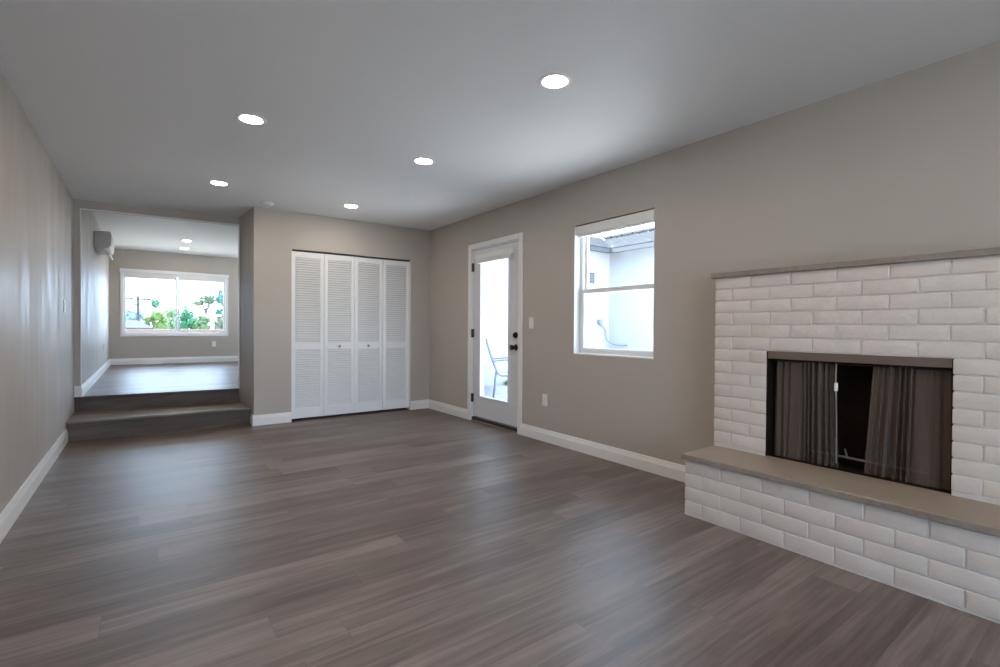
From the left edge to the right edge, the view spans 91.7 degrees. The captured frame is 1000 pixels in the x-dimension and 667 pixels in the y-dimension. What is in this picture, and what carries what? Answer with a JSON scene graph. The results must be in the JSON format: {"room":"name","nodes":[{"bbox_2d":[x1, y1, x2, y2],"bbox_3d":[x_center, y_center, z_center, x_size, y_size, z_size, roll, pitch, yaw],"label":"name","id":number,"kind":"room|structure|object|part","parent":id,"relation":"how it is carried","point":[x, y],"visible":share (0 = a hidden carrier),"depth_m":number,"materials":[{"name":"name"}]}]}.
{"room":"living room","nodes":[
{"label":"living room","id":0,"kind":"room"},
{"bbox_2d":[0,71,73,512],"bbox_3d":[-1.808,-0.097,1.303,0.160,2.561,9.440,0,1,-36],"label":"wall","id":1,"kind":"structure","parent":0,"point":[37,210],"depth_m":3.20,"materials":[{"name":"beige paint"}]},
{"bbox_2d":[0,428,67,543],"bbox_3d":[-1.538,1.024,1.087,0.016,0.127,8.745,0,1,-36],"label":"baseboard","id":2,"kind":"structure","parent":1,"relation":"attached to","point":[11,512],"depth_m":3.08,"materials":[{"name":"white wood"}]},
{"bbox_2d":[74,208,108,385],"bbox_3d":[-6.126,-0.472,7.238,0.224,2.320,5.272,0,1,-36],"label":"wall","id":3,"kind":"structure","parent":0,"point":[94,266],"depth_m":6.12,"materials":[{"name":"beige paint"}]},
{"bbox_2d":[74,386,79,396],"bbox_3d":[-4.499,0.618,5.164,0.052,0.118,0.016,0,1,-33],"label":"baseboard","id":4,"kind":"object","parent":3,"relation":"attached to","point":[76,388],"visible":1,"depth_m":5.16,"materials":[{"name":"white wood"}]},
{"bbox_2d":[80,209,81,384],"bbox_3d":[-4.473,-0.385,5.175,0.009,1.873,0.015,0,1,-36],"label":"trim","id":5,"kind":"structure","parent":3,"relation":"attached to","point":[80,209],"depth_m":5.17,"materials":[{"name":"white paint"}]},
{"bbox_2d":[80,359,109,396],"bbox_3d":[-5.998,0.584,7.269,0.016,0.118,5.200,0,1,-36],"label":"baseboard","id":6,"kind":"structure","parent":3,"relation":"attached to","point":[89,382],"depth_m":6.27,"materials":[{"name":"white wood"}]},
{"bbox_2d":[94,230,113,259],"bbox_3d":[-5.667,-1.256,6.955,0.183,0.309,0.850,0,1,-36],"label":"air conditioner","id":7,"kind":"object","parent":3,"relation":"attached to","point":[103,240],"visible":1,"depth_m":6.64,"materials":[{"name":"grey plastic"}]},
{"bbox_2d":[73,199,238,225],"bbox_3d":[-3.863,-1.526,5.588,1.642,0.385,0.110,0,1,-32],"label":"wall header","id":8,"kind":"structure","parent":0,"point":[77,203],"depth_m":5.49,"materials":[{"name":"beige paint"}]},
{"bbox_2d":[80,208,239,225],"bbox_3d":[-3.830,-1.328,5.553,1.499,0.013,0.016,0,1,-32],"label":"trim","id":9,"kind":"structure","parent":8,"relation":"attached to","point":[80,208],"depth_m":5.51,"materials":[{"name":"white paint"}]},
{"bbox_2d":[84,361,237,395],"bbox_3d":[-4.562,0.713,8.344,3.909,0.145,5.365,0,1,-36],"label":"floor","id":10,"kind":"structure","parent":0,"point":[164,377],"depth_m":7.13,"materials":[{"name":"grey wood"}]},
{"bbox_2d":[92,211,237,257],"bbox_3d":[-4.561,-1.690,8.371,4.069,0.150,5.260,0,1,-36],"label":"ceiling","id":11,"kind":"structure","parent":0,"point":[129,232],"depth_m":7.99,"materials":[{"name":"white paint"}]},
{"bbox_2d":[109,248,237,358],"bbox_3d":[-6.116,-0.359,10.489,4.080,2.620,0.160,0,1,-36],"label":"wall","id":12,"kind":"structure","parent":0,"point":[148,346],"depth_m":9.93,"materials":[{"name":"beige paint"}]},
{"bbox_2d":[120,272,227,336],"bbox_3d":[-6.683,-0.591,10.036,1.846,1.299,0.135,0,1,-36],"label":"window","id":13,"kind":"structure","parent":12,"relation":"in","point":[123,333],"depth_m":10.03,"materials":[{"name":"white plastic"}]},
{"bbox_3d":[-7.011,-0.591,9.787,0.925,1.203,0.030,0,1,-36],"label":"sash","id":14,"kind":"part","parent":13,"relation":"part of","materials":[{"name":"glass"}]},
{"bbox_2d":[120,268,228,282],"bbox_3d":[-6.624,-1.180,9.951,1.857,0.177,0.054,0,1,-36],"label":"roller blind","id":15,"kind":"object","parent":13,"relation":"attached to","point":[128,273],"visible":1,"depth_m":9.88,"materials":[{"name":"white fabric"}]},
{"bbox_3d":[-6.624,-1.235,9.951,1.857,0.067,0.054,0,1,-36],"label":"head rail","id":16,"kind":"part","parent":15,"relation":"part of","materials":[{"name":"white plastic"}]},
{"bbox_3d":[-6.361,-0.592,10.312,0.905,1.203,0.030,0,1,-36],"label":"sash","id":17,"kind":"part","parent":13,"relation":"part of","materials":[{"name":"glass"}]},
{"bbox_2d":[110,356,237,364],"bbox_3d":[-6.040,0.548,10.450,3.706,0.118,0.016,0,1,-36],"label":"baseboard","id":18,"kind":"structure","parent":12,"relation":"attached to","point":[128,361],"depth_m":9.95,"materials":[{"name":"white wood"}]},
{"bbox_2d":[239,207,291,415],"bbox_3d":[-2.811,-0.190,5.794,0.437,2.471,0.725,0,1,-36],"label":"wall","id":19,"kind":"structure","parent":0,"point":[265,233],"depth_m":5.53,"materials":[{"name":"beige paint"}]},
{"bbox_2d":[238,225,239,387],"bbox_3d":[-3.205,-0.324,5.952,0.013,1.996,0.020,0,1,-36],"label":"trim","id":20,"kind":"structure","parent":19,"relation":"attached to","point":[238,225],"depth_m":5.94,"materials":[{"name":"white"}]},
{"bbox_2d":[250,414,253,425],"bbox_3d":[-2.784,0.971,5.444,0.016,0.118,0.120,0,1,-39],"label":"baseboard","id":21,"kind":"structure","parent":19,"relation":"attached to","point":[251,416],"depth_m":5.43,"materials":[{"name":"white wood"}]},
{"bbox_2d":[295,251,405,405],"bbox_3d":[-2.240,-0.195,6.587,2.166,2.471,0.080,0,1,-36],"label":"wall","id":22,"kind":"structure","parent":0,"point":[298,251],"depth_m":6.63,"materials":[{"name":"beige paint"}]},
{"bbox_2d":[291,212,429,400],"bbox_3d":[-1.728,-0.188,6.211,1.805,2.471,0.120,0,1,-36],"label":"wall","id":23,"kind":"structure","parent":0,"point":[310,232],"depth_m":6.39,"materials":[{"name":"beige paint"}]},
{"bbox_2d":[253,412,291,425],"bbox_3d":[-2.588,0.971,5.517,0.407,0.118,0.016,0,1,-36],"label":"baseboard","id":24,"kind":"structure","parent":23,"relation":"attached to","point":[276,418],"depth_m":5.51,"materials":[{"name":"white wood"}]},
{"bbox_2d":[292,251,354,418],"bbox_3d":[-2.132,0.019,5.879,0.746,1.964,0.060,0,1,-36],"label":"door","id":25,"kind":"structure","parent":23,"relation":"in","point":[320,345],"depth_m":5.87,"materials":[{"name":"white paint"}]},
{"bbox_2d":[291,260,410,412],"bbox_3d":[-1.848,0.022,6.128,1.514,2.012,0.119,0,1,-36],"label":"trim","id":26,"kind":"structure","parent":23,"relation":"attached to","point":[410,260],"depth_m":6.52,"materials":[{"name":"white wood"}]},
{"bbox_2d":[292,249,409,261],"bbox_3d":[-1.829,-0.976,6.100,1.508,0.013,0.040,0,1,-36],"label":"trim","id":27,"kind":"structure","parent":23,"relation":"attached to","point":[292,249],"depth_m":6.04,"materials":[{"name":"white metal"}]},
{"bbox_2d":[354,257,408,412],"bbox_3d":[-1.529,0.018,6.328,0.748,1.964,0.060,0,1,-36],"label":"door","id":28,"kind":"structure","parent":23,"relation":"in","point":[363,343],"depth_m":6.32,"materials":[{"name":"white paint"}]},
{"bbox_2d":[410,399,428,409],"bbox_3d":[-1.089,0.969,6.613,0.282,0.118,0.016,0,1,-36],"label":"baseboard","id":29,"kind":"structure","parent":23,"relation":"attached to","point":[418,404],"depth_m":6.60,"materials":[{"name":"white wood"}]},
{"bbox_2d":[0,408,999,666],"bbox_3d":[-0.225,1.141,2.407,3.895,0.120,9.520,0,1,-36],"label":"floor","id":30,"kind":"structure","parent":0,"point":[399,537],"depth_m":2.24,"materials":[{"name":"brown wood"}]},
{"bbox_2d":[66,401,250,440],"bbox_3d":[-3.677,0.930,5.330,1.574,0.190,0.780,0,1,-36],"label":"step","id":31,"kind":"structure","parent":30,"relation":"on","point":[82,425],"depth_m":5.08,"materials":[{"name":"brown wood"}]},
{"bbox_2d":[74,388,238,411],"bbox_3d":[-3.873,0.753,5.570,1.550,0.157,0.047,0,1,-32],"label":"step","id":32,"kind":"structure","parent":31,"relation":"on","point":[137,400],"depth_m":5.52,"materials":[{"name":"brown wood"}]},
{"bbox_2d":[681,247,999,623],"bbox_3d":[1.749,0.360,2.483,0.576,1.466,1.492,0,1,-36],"label":"fireplace","id":33,"kind":"object","parent":30,"relation":"on","point":[893,363],"depth_m":2.39,"materials":[{"name":"brick"}]},
{"bbox_2d":[774,360,837,467],"bbox_3d":[1.716,0.435,2.726,0.032,0.563,0.331,0,1,-36],"label":"curtain","id":34,"kind":"object","parent":33,"relation":"hanging from","point":[805,403],"depth_m":2.72,"materials":[{"name":"brown fabric"}]},
{"bbox_3d":[1.793,0.426,2.589,0.008,0.532,0.013,0,1,-36],"label":"pull rod","id":35,"kind":"part","parent":33,"relation":"part of","materials":[{"name":"silver metal"}]},
{"bbox_3d":[1.904,0.675,2.545,0.056,0.102,0.520,0,1,-36],"label":"fire grate","id":36,"kind":"part","parent":33,"relation":"part of","materials":[{"name":"grey metal"}]},
{"bbox_3d":[1.847,0.163,2.542,0.010,0.010,0.799,0,1,-36],"label":"curtain rod","id":37,"kind":"part","parent":33,"relation":"part of","materials":[{"name":"grey metal"}]},
{"bbox_2d":[864,365,950,490],"bbox_3d":[1.977,0.441,2.363,0.033,0.563,0.337,0,1,-36],"label":"curtain","id":38,"kind":"object","parent":33,"relation":"hanging from","point":[909,432],"depth_m":2.35,"materials":[{"name":"grey metal"}]},
{"bbox_2d":[0,0,999,230],"bbox_3d":[-0.152,-1.509,2.368,4.095,0.300,9.560,0,1,-36],"label":"ceiling","id":39,"kind":"structure","parent":0,"point":[131,102],"depth_m":2.64,"materials":[{"name":"white paint"}]},
{"bbox_2d":[208,180,229,185],"bbox_3d":[-2.613,-1.396,4.511,0.179,0.007,0.179,0,1,-36],"label":"recessed light","id":40,"kind":"object","parent":39,"relation":"in","point":[213,182],"visible":1,"depth_m":4.50,"materials":[{"name":"white plastic"}]},
{"bbox_2d":[235,113,266,124],"bbox_3d":[-1.597,-1.373,3.115,0.179,0.007,0.179,0,1,-36],"label":"recessed light","id":41,"kind":"object","parent":39,"relation":"in","point":[252,119],"visible":1,"depth_m":3.11,"materials":[{"name":"white"}]},
{"bbox_2d":[260,201,273,205],"bbox_3d":[-2.502,-1.389,5.210,0.131,0.034,0.131,0,1,-36],"label":"smoke detector","id":42,"kind":"object","parent":39,"relation":"attached to","point":[264,203],"visible":1,"depth_m":5.17,"materials":[{"name":"white plastic"}]},
{"bbox_2d":[342,204,358,207],"bbox_3d":[-1.639,-1.399,5.336,0.179,0.007,0.179,0,1,-36],"label":"recessed light","id":43,"kind":"object","parent":39,"relation":"in","point":[343,205],"visible":1,"depth_m":5.33,"materials":[{"name":"white plastic"}]},
{"bbox_2d":[412,157,434,164],"bbox_3d":[-0.610,-1.376,3.878,0.179,0.007,0.179,0,1,-36],"label":"recessed light","id":44,"kind":"object","parent":39,"relation":"in","point":[419,160],"visible":1,"depth_m":3.87,"materials":[{"name":"white plastic"}]},
{"bbox_2d":[538,72,571,89],"bbox_3d":[0.296,-1.355,2.611,0.179,0.007,0.179,0,1,-36],"label":"recessed light","id":45,"kind":"object","parent":39,"relation":"in","point":[555,80],"visible":1,"depth_m":2.60,"materials":[{"name":"white plastic"}]},
{"bbox_2d":[429,41,999,465],"bbox_3d":[1.368,-0.103,3.627,0.160,2.561,9.440,0,1,-36],"label":"wall","id":46,"kind":"structure","parent":0,"point":[907,163],"depth_m":3.34,"materials":[{"name":"beige paint"}]},
{"bbox_2d":[429,399,466,418],"bbox_3d":[-0.688,0.975,6.290,0.016,0.118,1.013,0,1,-36],"label":"baseboard","id":47,"kind":"structure","parent":46,"relation":"attached to","point":[435,405],"depth_m":6.24,"materials":[{"name":"white wood"}]},
{"bbox_2d":[467,232,522,434],"bbox_3d":[-0.029,-0.004,5.485,0.220,2.103,1.037,0,1,-36],"label":"door","id":48,"kind":"structure","parent":46,"relation":"in","point":[498,413],"depth_m":5.43,"materials":[{"name":"white wood"}]},
{"bbox_2d":[475,247,513,263],"bbox_3d":[-0.071,-0.866,5.430,0.050,0.103,0.680,0,1,-36],"label":"roller blind","id":49,"kind":"object","parent":48,"relation":"attached to","point":[506,253],"visible":1,"depth_m":5.37,"materials":[{"name":"white fabric"}]},
{"bbox_3d":[0.140,0.147,5.130,0.073,0.068,0.068,0,1,-36],"label":"knob","id":50,"kind":"part","parent":48,"relation":"part of","materials":[{"name":"brown metal"}]},
{"bbox_2d":[529,317,533,328],"bbox_3d":[0.316,-0.107,4.920,0.011,0.116,0.072,0,1,-36],"label":"light switch","id":51,"kind":"object","parent":46,"relation":"attached to","point":[531,319],"visible":1,"depth_m":4.91,"materials":[{"name":"white plastic"}]},
{"bbox_2d":[542,394,546,405],"bbox_3d":[0.438,0.653,4.756,0.009,0.116,0.072,0,1,-36],"label":"electrical outlet","id":52,"kind":"object","parent":46,"relation":"attached to","point":[544,396],"visible":1,"depth_m":4.75,"materials":[{"name":"white plastic"}]},
{"bbox_2d":[521,424,685,481],"bbox_3d":[0.881,1.010,4.146,0.016,0.118,2.225,0,1,-36],"label":"baseboard","id":53,"kind":"structure","parent":46,"relation":"attached to","point":[675,471],"depth_m":4.07,"materials":[{"name":"white wood"}]},
{"bbox_2d":[574,212,654,358],"bbox_3d":[1.004,-0.391,4.117,0.148,1.170,0.903,0,1,-36],"label":"window","id":54,"kind":"structure","parent":46,"relation":"in","point":[581,261],"depth_m":4.44,"materials":[{"name":"white plastic"}]},
{"bbox_3d":[0.960,0.188,4.116,0.071,0.012,0.864,0,1,-36],"label":"sill","id":55,"kind":"part","parent":54,"relation":"part of","materials":[{"name":"white"}]},
{"bbox_2d":[576,209,654,237],"bbox_3d":[0.966,-0.918,4.101,0.062,0.099,0.842,0,1,-36],"label":"roller blind","id":56,"kind":"object","parent":54,"relation":"attached to","point":[645,217],"visible":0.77,"depth_m":4.04,"materials":[{"name":"white fabric"}]},
{"bbox_3d":[0.962,-0.877,4.099,0.034,0.017,0.822,0,1,-36],"label":"rail","id":57,"kind":"part","parent":56,"relation":"part of","materials":[{"name":"white plastic"}]},
{"bbox_3d":[1.045,-0.650,4.136,0.028,0.579,0.842,0,1,-36],"label":"sash","id":58,"kind":"part","parent":54,"relation":"part of","materials":[{"name":"white glass"}]},
{"bbox_3d":[1.012,-0.119,4.120,0.042,0.559,0.842,0,1,-36],"label":"sash","id":59,"kind":"part","parent":54,"relation":"part of","materials":[{"name":"glass"}]},
{"label":"outside","id":60,"kind":"structure","parent":0,"visible":0},
{"bbox_2d":[486,394,506,400],"bbox_3d":[3.354,1.150,6.279,6.174,0.120,11.659,0,1,-36],"label":"floor","id":61,"kind":"structure","parent":60,"point":[498,396],"depth_m":8.07,"materials":[{"name":"concrete"}]},
{"bbox_2d":[484,385,506,395],"bbox_3d":[0.087,0.979,8.519,3.000,0.130,0.180,0,1,-36],"label":"curb","id":62,"kind":"object","parent":61,"relation":"on","point":[500,389],"visible":0.21,"depth_m":8.31,"materials":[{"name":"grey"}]},
{"bbox_2d":[485,338,507,397],"bbox_3d":[0.111,0.567,7.763,0.687,0.973,0.572,0,1,-1],"label":"patio chair","id":63,"kind":"object","parent":61,"relation":"on","point":[502,374],"visible":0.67,"depth_m":7.49,"materials":[{"name":"grey metal"}]},
{"bbox_3d":[-0.075,0.823,7.503,0.084,0.465,0.024,0,1,-1],"label":"leg","id":64,"kind":"part","parent":63,"relation":"part of","materials":[{"name":"grey metal"}]},
{"bbox_3d":[0.102,0.377,7.501,0.656,0.586,0.030,0,1,-1],"label":"rail","id":65,"kind":"part","parent":63,"relation":"part of","materials":[{"name":"grey"}]},
{"bbox_2d":[484,227,653,385],"bbox_3d":[4.619,-0.712,5.816,7.674,3.631,14.350,0,1,-36],"label":"neighboring building wall","id":66,"kind":"structure","parent":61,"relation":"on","point":[627,259],"depth_m":9.66,"materials":[{"name":"grey paint"}]},
{"bbox_2d":[589,272,594,283],"bbox_3d":[1.862,-1.131,9.882,0.180,0.220,0.022,0,1,-36],"label":"wall vent","id":67,"kind":"object","parent":66,"relation":"attached to","point":[591,275],"visible":0.83,"depth_m":9.88,"materials":[{"name":"grey"}]},
{"bbox_2d":[591,319,627,345],"bbox_3d":[2.240,-0.018,9.970,0.728,0.552,0.286,0,1,7],"label":"garden hose","id":68,"kind":"object","parent":66,"relation":"attached to","point":[600,322],"visible":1,"depth_m":10.00,"materials":[{"name":"grey"}]},
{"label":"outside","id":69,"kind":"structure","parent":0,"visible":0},
{"bbox_3d":[-14.282,1.244,27.986,90.000,0.030,10.000,0,1,-36],"label":"road","id":70,"kind":"object","parent":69,"visible":0},
{"bbox_2d":[214,307,222,328],"bbox_3d":[-15.127,-0.080,26.110,0.494,2.690,0.427,0,1,-9],"label":"tree","id":71,"kind":"object","parent":70,"relation":"on","point":[218,312],"visible":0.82,"depth_m":26.07,"materials":[{"name":"green plant"}]},
{"bbox_3d":[-15.120,-1.122,26.098,0.494,0.605,0.427,0,1,-9],"label":"crown","id":72,"kind":"part","parent":71,"relation":"part of","materials":[{"name":"green plant"}]},
{"bbox_2d":[214,313,222,328],"bbox_3d":[-16.890,-0.059,29.727,1.048,2.548,1.259,0,1,-36],"label":"tree","id":73,"kind":"object","parent":70,"relation":"on","point":[221,319],"visible":0.15,"depth_m":29.44,"materials":[{"name":"green plant"}]},
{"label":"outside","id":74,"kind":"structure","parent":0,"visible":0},
{"bbox_3d":[-16.105,1.335,34.709,105.000,0.350,165.000,0,1,-36],"label":"ground","id":75,"kind":"structure","parent":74,"visible":0},
{"bbox_2d":[126,308,141,319],"bbox_3d":[-42.187,-1.097,55.900,1.579,3.702,1.975,1,1,12],"label":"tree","id":76,"kind":"object","parent":75,"relation":"on","point":[130,314],"visible":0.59,"depth_m":55.24,"materials":[{"name":"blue plant"}]},
{"bbox_2d":[126,296,150,320],"bbox_3d":[-32.916,-1.240,44.052,2.030,4.369,0.257,0,1,-36],"label":"utility pole","id":77,"kind":"object","parent":75,"relation":"on","point":[130,298],"visible":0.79,"depth_m":44.00,"materials":[{"name":"grey wood"}]},
{"bbox_2d":[126,320,153,328],"bbox_3d":[-22.445,0.214,27.263,5.600,1.980,6.500,0,1,-36],"label":"house","id":78,"kind":"structure","parent":75,"relation":"on","point":[130,324],"depth_m":26.33,"materials":[{"name":"grey"}]},
{"bbox_2d":[136,312,147,321],"bbox_3d":[-39.085,-0.830,53.182,1.346,3.268,1.448,1,1,32],"label":"tree","id":79,"kind":"object","parent":75,"relation":"on","point":[142,314],"visible":0.31,"depth_m":52.79,"materials":[{"name":"green plant"}]},
{"bbox_2d":[140,310,168,328],"bbox_3d":[-23.825,-0.253,33.468,1.672,2.764,1.441,0,1,8],"label":"tree","id":80,"kind":"object","parent":75,"relation":"on","point":[157,318],"visible":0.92,"depth_m":33.28,"materials":[{"name":"green plant"}]},
{"bbox_2d":[150,299,160,310],"bbox_3d":[-33.580,-1.251,47.272,0.864,4.312,0.846,0,1,-36],"label":"tree","id":81,"kind":"object","parent":75,"relation":"on","point":[155,304],"visible":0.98,"depth_m":47.16,"materials":[{"name":"green plant"}]},
{"bbox_2d":[164,306,177,328],"bbox_3d":[-28.271,-0.647,41.376,1.686,3.316,1.703,0,1,-36],"label":"tree","id":82,"kind":"object","parent":75,"relation":"on","point":[170,313],"visible":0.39,"depth_m":41.16,"materials":[{"name":"green plant"}]},
{"bbox_2d":[166,318,181,328],"bbox_3d":[-24.476,-0.062,36.535,1.202,2.304,1.355,0,1,-36],"label":"tree","id":83,"kind":"object","parent":75,"relation":"on","point":[170,326],"visible":0.35,"depth_m":36.40,"materials":[{"name":"green plant"}]},
{"bbox_2d":[126,329,222,331],"bbox_3d":[-8.057,0.635,17.784,36.000,1.560,0.260,0,1,-36],"label":"wall","id":84,"kind":"structure","parent":75,"relation":"on","point":[127,330],"depth_m":15.75,"materials":[{"name":"white paint"}]},
{"bbox_2d":[172,309,197,328],"bbox_3d":[-21.748,-0.279,33.671,1.791,2.839,1.645,0,1,-36],"label":"tree","id":85,"kind":"object","parent":75,"relation":"on","point":[187,321],"visible":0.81,"depth_m":33.24,"materials":[{"name":"green plant"}]},
{"bbox_2d":[194,312,210,328],"bbox_3d":[-18.805,-0.071,30.835,1.513,2.524,1.097,1,1,40],"label":"tree","id":86,"kind":"object","parent":75,"relation":"on","point":[202,321],"visible":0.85,"depth_m":30.42,"materials":[{"name":"green plant"}]},
{"bbox_2d":[191,293,215,325],"bbox_3d":[-24.123,-1.129,39.488,1.776,4.372,1.606,0,1,-9],"label":"tree","id":87,"kind":"object","parent":75,"relation":"on","point":[209,299],"visible":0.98,"depth_m":39.36,"materials":[{"name":"green plant"}]},
{"bbox_3d":[-24.136,-2.727,39.472,1.729,1.176,1.607,0,1,-8],"label":"crown","id":88,"kind":"part","parent":87,"relation":"part of","materials":[{"name":"green plant"}]},
{"bbox_2d":[203,306,221,328],"bbox_3d":[-12.302,0.075,20.741,0.680,2.537,0.270,0,1,-36],"label":"lamp post","id":89,"kind":"object","parent":75,"relation":"on","point":[212,310],"visible":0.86,"depth_m":20.68,"materials":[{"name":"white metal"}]},
{"bbox_3d":[-12.303,0.180,20.742,0.138,2.327,0.138,0,1,-36],"label":"post","id":90,"kind":"part","parent":89,"relation":"part of","materials":[{"name":"white metal"}]},
{"bbox_2d":[215,289,222,307],"bbox_3d":[-19.869,-1.053,34.962,1.270,4.376,1.097,0,1,-15],"label":"tree","id":91,"kind":"object","parent":75,"relation":"on","point":[219,298],"visible":0.41,"depth_m":34.70,"materials":[{"name":"green plant"}]}
]}

